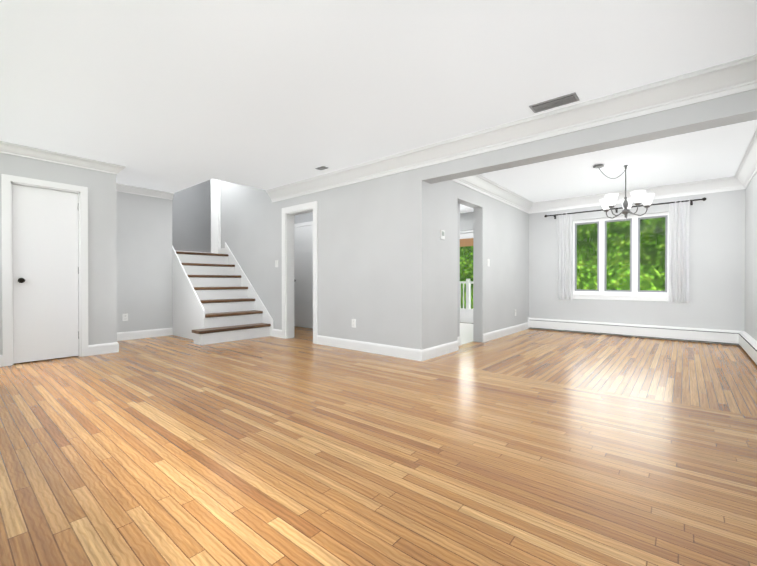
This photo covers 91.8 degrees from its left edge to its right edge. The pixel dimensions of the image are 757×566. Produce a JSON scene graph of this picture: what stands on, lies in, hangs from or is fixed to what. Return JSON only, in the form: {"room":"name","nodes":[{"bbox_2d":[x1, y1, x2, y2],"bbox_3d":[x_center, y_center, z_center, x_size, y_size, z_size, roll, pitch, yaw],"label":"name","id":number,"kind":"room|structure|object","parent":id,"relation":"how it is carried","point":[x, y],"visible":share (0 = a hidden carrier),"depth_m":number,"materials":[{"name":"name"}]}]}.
{"room":"empty living room","nodes":[
{"label":"empty living room","id":0,"kind":"room"},
{"bbox_2d":[0,153,116,354],"bbox_3d":[-4.603,-0.310,4.255,1.070,2.440,2.360,0,0,40],"label":"wall","id":1,"kind":"structure","parent":0,"point":[102,268],"depth_m":4.65,"materials":[{"name":"grey paint"}]},
{"bbox_2d":[0,355,2,366],"bbox_3d":[-4.523,0.849,3.509,0.016,0.130,1.305,0,0,40],"label":"baseboard","id":2,"kind":"structure","parent":1,"relation":"attached to","point":[1,356],"depth_m":4.00,"materials":[{"name":"white wood"}]},
{"bbox_2d":[1,174,87,366],"bbox_3d":[-3.907,-0.140,4.326,0.128,2.100,0.750,0,0,40],"label":"trim","id":3,"kind":"structure","parent":1,"relation":"attached to","point":[8,182],"depth_m":4.09,"materials":[{"name":"white wood"}]},
{"bbox_2d":[13,184,78,362],"bbox_3d":[-3.871,-0.102,4.301,0.110,1.999,0.579,0,0,40],"label":"closet door","id":4,"kind":"structure","parent":1,"relation":"in","point":[45,274],"depth_m":4.29,"materials":[{"name":"white wood"}]},
{"bbox_2d":[0,141,125,174],"bbox_3d":[-4.101,-1.473,3.946,0.087,0.109,2.357,0,0,40],"label":"crown molding","id":5,"kind":"structure","parent":1,"relation":"attached to","point":[5,147],"depth_m":4.33,"materials":[{"name":"white wood"}]},
{"bbox_2d":[88,342,116,355],"bbox_3d":[-3.534,0.843,4.695,0.016,0.130,0.285,0,0,40],"label":"baseboard","id":6,"kind":"structure","parent":1,"relation":"attached to","point":[105,348],"depth_m":4.69,"materials":[{"name":"white wood"}]},
{"bbox_2d":[116,191,172,331],"bbox_3d":[-5.471,-1.097,5.685,2.100,4.000,3.450,0,0,40],"label":"wall","id":7,"kind":"structure","parent":0,"point":[144,267],"depth_m":6.01,"materials":[{"name":"grey paint"}]},
{"bbox_2d":[122,313,127,320],"bbox_3d":[-4.004,0.542,5.805,0.009,0.115,0.075,0,0,40],"label":"outlet","id":8,"kind":"object","parent":7,"relation":"attached to","point":[124,317],"visible":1,"depth_m":5.80,"materials":[{"name":"white plastic"}]},
{"bbox_2d":[117,327,172,340],"bbox_3d":[-3.890,0.836,5.938,0.016,0.130,1.048,0,0,40],"label":"baseboard","id":9,"kind":"structure","parent":7,"relation":"attached to","point":[129,335],"depth_m":6.00,"materials":[{"name":"white wood"}]},
{"bbox_2d":[116,183,173,199],"bbox_3d":[-3.843,-1.484,5.926,0.087,0.109,0.990,0,0,40],"label":"crown molding","id":10,"kind":"structure","parent":7,"relation":"attached to","point":[124,188],"depth_m":5.96,"materials":[{"name":"white wood"}]},
{"bbox_2d":[172,179,210,252],"bbox_3d":[-4.268,-1.837,8.292,0.600,2.550,2.100,0,0,40],"label":"wall","id":11,"kind":"structure","parent":0,"point":[191,218],"depth_m":8.05,"materials":[{"name":"grey paint"}]},
{"bbox_2d":[221,170,410,347],"bbox_3d":[-1.441,-1.099,5.995,4.890,4.000,0.150,0,0,40],"label":"wall","id":12,"kind":"structure","parent":0,"point":[364,254],"depth_m":5.06,"materials":[{"name":"grey paint"}]},
{"bbox_2d":[211,179,220,253],"bbox_3d":[-3.251,-1.781,7.306,0.145,2.450,0.150,0,0,40],"label":"trim","id":13,"kind":"structure","parent":12,"relation":"attached to","point":[215,216],"depth_m":7.32,"materials":[{"name":"white"}]},
{"bbox_2d":[220,242,272,336],"bbox_3d":[-2.573,0.051,6.838,2.080,1.691,0.016,0,0,40],"label":"trim","id":14,"kind":"structure","parent":12,"relation":"attached to","point":[259,304],"depth_m":6.62,"materials":[{"name":"white wood"}]},
{"bbox_2d":[273,329,281,337],"bbox_3d":[-1.675,0.835,6.092,0.260,0.130,0.016,0,0,40],"label":"baseboard","id":15,"kind":"structure","parent":12,"relation":"attached to","point":[276,332],"depth_m":6.08,"materials":[{"name":"white wood"}]},
{"bbox_2d":[282,201,317,343],"bbox_3d":[-1.188,-0.158,5.789,0.870,2.120,0.186,0,0,40],"label":"door frame","id":16,"kind":"structure","parent":12,"relation":"attached to","point":[289,213],"depth_m":5.95,"materials":[{"name":"white wood"}]},
{"bbox_2d":[352,319,355,327],"bbox_3d":[-0.337,0.546,4.978,0.075,0.115,0.009,0,0,40],"label":"outlet","id":17,"kind":"object","parent":12,"relation":"attached to","point":[353,323],"visible":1,"depth_m":4.97,"materials":[{"name":"white plastic"}]},
{"bbox_2d":[317,335,423,360],"bbox_3d":[-0.198,0.842,4.860,1.846,0.130,0.016,0,0,40],"label":"baseboard","id":18,"kind":"structure","parent":12,"relation":"attached to","point":[387,350],"depth_m":4.74,"materials":[{"name":"white wood"}]},
{"bbox_2d":[266,54,756,201],"bbox_3d":[0.474,-1.437,4.214,6.010,0.184,0.128,0,0,40],"label":"crown molding","id":19,"kind":"structure","parent":12,"relation":"attached to","point":[723,79],"depth_m":3.25,"materials":[{"name":"white wood"}]},
{"bbox_2d":[294,203,459,336],"bbox_3d":[-1.325,-1.106,7.305,6.390,4.000,0.150,0,0,40],"label":"wall","id":20,"kind":"structure","parent":0,"point":[303,218],"depth_m":5.32,"materials":[{"name":"grey paint"}]},
{"bbox_2d":[294,221,312,227],"bbox_3d":[-1.490,-0.156,7.338,0.840,2.100,0.018,0,0,40],"label":"door frame","id":21,"kind":"structure","parent":20,"relation":"attached to","point":[303,224],"depth_m":7.33,"materials":[{"name":"white wood"}]},
{"bbox_2d":[294,225,312,327],"bbox_3d":[-1.507,-0.125,7.318,0.696,2.018,0.070,0,0,40],"label":"hall door","id":22,"kind":"structure","parent":20,"relation":"in","point":[303,276],"depth_m":7.34,"materials":[{"name":"white wood"}]},
{"bbox_2d":[0,322,756,565],"bbox_3d":[-0.992,0.956,5.085,9.760,0.100,8.650,0,0,40],"label":"floor","id":23,"kind":"structure","parent":0,"point":[300,448],"depth_m":1.96,"materials":[{"name":"brown wood"}]},
{"bbox_2d":[172,245,270,344],"bbox_3d":[-2.780,0.101,6.238,1.526,1.597,1.198,0,0,40],"label":"stairs","id":24,"kind":"structure","parent":23,"relation":"on","point":[213,303],"depth_m":6.14,"materials":[{"name":"white wood"}]},
{"bbox_2d":[0,0,756,212],"bbox_3d":[-1.053,-2.315,5.150,9.560,1.560,8.300,0,0,40],"label":"ceiling","id":25,"kind":"structure","parent":0,"point":[173,96],"depth_m":2.72,"materials":[{"name":"paint"}]},
{"bbox_2d":[315,166,327,169],"bbox_3d":[-0.752,-1.526,4.890,0.160,0.014,0.100,0,0,40],"label":"ceiling vent","id":26,"kind":"object","parent":25,"relation":"in","point":[321,168],"visible":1,"depth_m":4.87,"materials":[{"name":"grey metal"}]},
{"bbox_2d":[529,92,579,112],"bbox_3d":[1.482,-1.516,3.104,0.360,0.014,0.160,0,0,40],"label":"ceiling vent","id":27,"kind":"object","parent":25,"relation":"in","point":[555,102],"visible":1,"depth_m":3.08,"materials":[{"name":"grey metal"}]},
{"bbox_2d":[593,164,654,218],"bbox_3d":[3.211,-1.190,4.797,0.641,0.685,0.623,0,0,40],"label":"chandelier","id":28,"kind":"object","parent":25,"relation":"hanging from","point":[608,202],"visible":1,"depth_m":4.71,"materials":[{"name":"white glass"}]},
{"bbox_2d":[460,323,472,344],"bbox_3d":[0.401,0.890,7.666,4.190,0.004,2.600,0,0,40],"label":"floor","id":29,"kind":"structure","parent":0,"point":[466,332],"depth_m":6.50,"materials":[{"name":"white"}]},
{"bbox_2d":[411,168,528,349],"bbox_3d":[1.673,-0.318,5.797,0.150,2.440,3.830,0,0,40],"label":"wall","id":30,"kind":"structure","parent":0,"point":[501,243],"depth_m":4.94,"materials":[{"name":"grey paint"}]},
{"bbox_2d":[424,340,458,360],"bbox_3d":[0.791,0.843,4.618,0.016,0.130,0.880,0,0,40],"label":"baseboard","id":31,"kind":"structure","parent":30,"relation":"attached to","point":[443,349],"depth_m":4.59,"materials":[{"name":"white wood"}]},
{"bbox_2d":[440,230,444,239],"bbox_3d":[0.804,-0.607,4.619,0.024,0.110,0.090,0,0,40],"label":"thermostat","id":32,"kind":"object","parent":30,"relation":"attached to","point":[442,234],"visible":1,"depth_m":4.60,"materials":[{"name":"white plastic"}]},
{"bbox_2d":[452,174,533,213],"bbox_3d":[1.843,-1.445,5.779,0.128,0.184,3.630,0,0,40],"label":"crown molding","id":33,"kind":"structure","parent":30,"relation":"attached to","point":[479,183],"depth_m":5.81,"materials":[{"name":"white wood"}]},
{"bbox_2d":[483,322,527,342],"bbox_3d":[2.252,0.834,6.368,0.016,0.130,2.080,0,0,40],"label":"baseboard","id":34,"kind":"structure","parent":30,"relation":"attached to","point":[499,333],"depth_m":6.21,"materials":[{"name":"white wood"}]},
{"bbox_2d":[422,89,756,183],"bbox_3d":[1.727,-1.357,3.383,3.020,0.335,0.200,0,0,40],"label":"header beam","id":35,"kind":"structure","parent":0,"point":[741,107],"depth_m":3.10,"materials":[{"name":"grey paint"}]},
{"bbox_2d":[460,189,744,344],"bbox_3d":[1.712,-1.112,8.352,9.710,4.000,0.150,0,0,40],"label":"wall","id":36,"kind":"structure","parent":0,"point":[717,267],"depth_m":5.67,"materials":[{"name":"grey paint"}]},
{"bbox_2d":[460,230,472,322],"bbox_3d":[2.013,-0.136,8.103,0.896,2.046,0.105,0,0,40],"label":"back door","id":37,"kind":"structure","parent":36,"relation":"in","point":[466,239],"depth_m":8.13,"materials":[{"name":"white"}]},
{"bbox_2d":[573,212,668,300],"bbox_3d":[4.110,-0.426,6.306,1.500,1.430,0.135,0,0,40],"label":"dining room window","id":38,"kind":"structure","parent":36,"relation":"in","point":[602,292],"depth_m":6.25,"materials":[{"name":"white wood"}]},
{"bbox_2d":[544,197,705,302],"bbox_3d":[4.037,-0.495,6.241,2.292,1.590,0.116,0,0,40],"label":"curtain","id":39,"kind":"object","parent":36,"relation":"attached to","point":[679,239],"visible":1,"depth_m":5.75,"materials":[{"name":"white fabric"}]},
{"bbox_2d":[534,176,733,212],"bbox_3d":[4.079,-1.447,6.194,2.730,0.184,0.128,0,0,40],"label":"crown molding","id":40,"kind":"structure","parent":36,"relation":"attached to","point":[722,184],"depth_m":5.88,"materials":[{"name":"white wood"}]},
{"bbox_2d":[528,318,756,363],"bbox_3d":[3.098,0.792,5.037,3.019,0.204,3.180,0,0,40],"label":"baseboard heater","id":41,"kind":"object","parent":36,"relation":"attached to","point":[746,342],"visible":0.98,"depth_m":5.89,"materials":[{"name":"white metal"}]},
{"bbox_2d":[745,172,756,340],"bbox_3d":[2.723,-0.298,2.108,0.150,2.440,8.450,0,0,40],"label":"wall","id":42,"kind":"structure","parent":0,"point":[751,259],"depth_m":4.78,"materials":[{"name":"grey paint"}]},
{"bbox_2d":[733,128,756,189],"bbox_3d":[4.064,-1.435,3.926,0.128,0.184,3.630,0,0,40],"label":"crown molding","id":43,"kind":"structure","parent":42,"relation":"attached to","point":[743,176],"depth_m":4.59,"materials":[{"name":"white wood"}]},
{"label":"outside","id":44,"kind":"structure","parent":0,"visible":0},
{"bbox_3d":[15.141,1.217,21.579,55.000,0.100,37.350,0,0,40],"label":"lawn","id":45,"kind":"structure","parent":44,"visible":0},
{"bbox_2d":[460,279,472,308],"bbox_3d":[2.378,0.561,9.597,3.840,1.360,2.598,0,0,40],"label":"deck railing","id":46,"kind":"object","parent":45,"relation":"on","point":[468,287],"depth_m":10.88,"materials":[{"name":"white wood"}]},
{"bbox_2d":[460,217,664,308],"bbox_3d":[11.568,-3.688,15.042,28.367,12.133,15.450,0,0,40],"label":"trees","id":47,"kind":"object","parent":45,"relation":"on","point":[646,241],"depth_m":10.69,"materials":[{"name":"green plant"}]}
]}

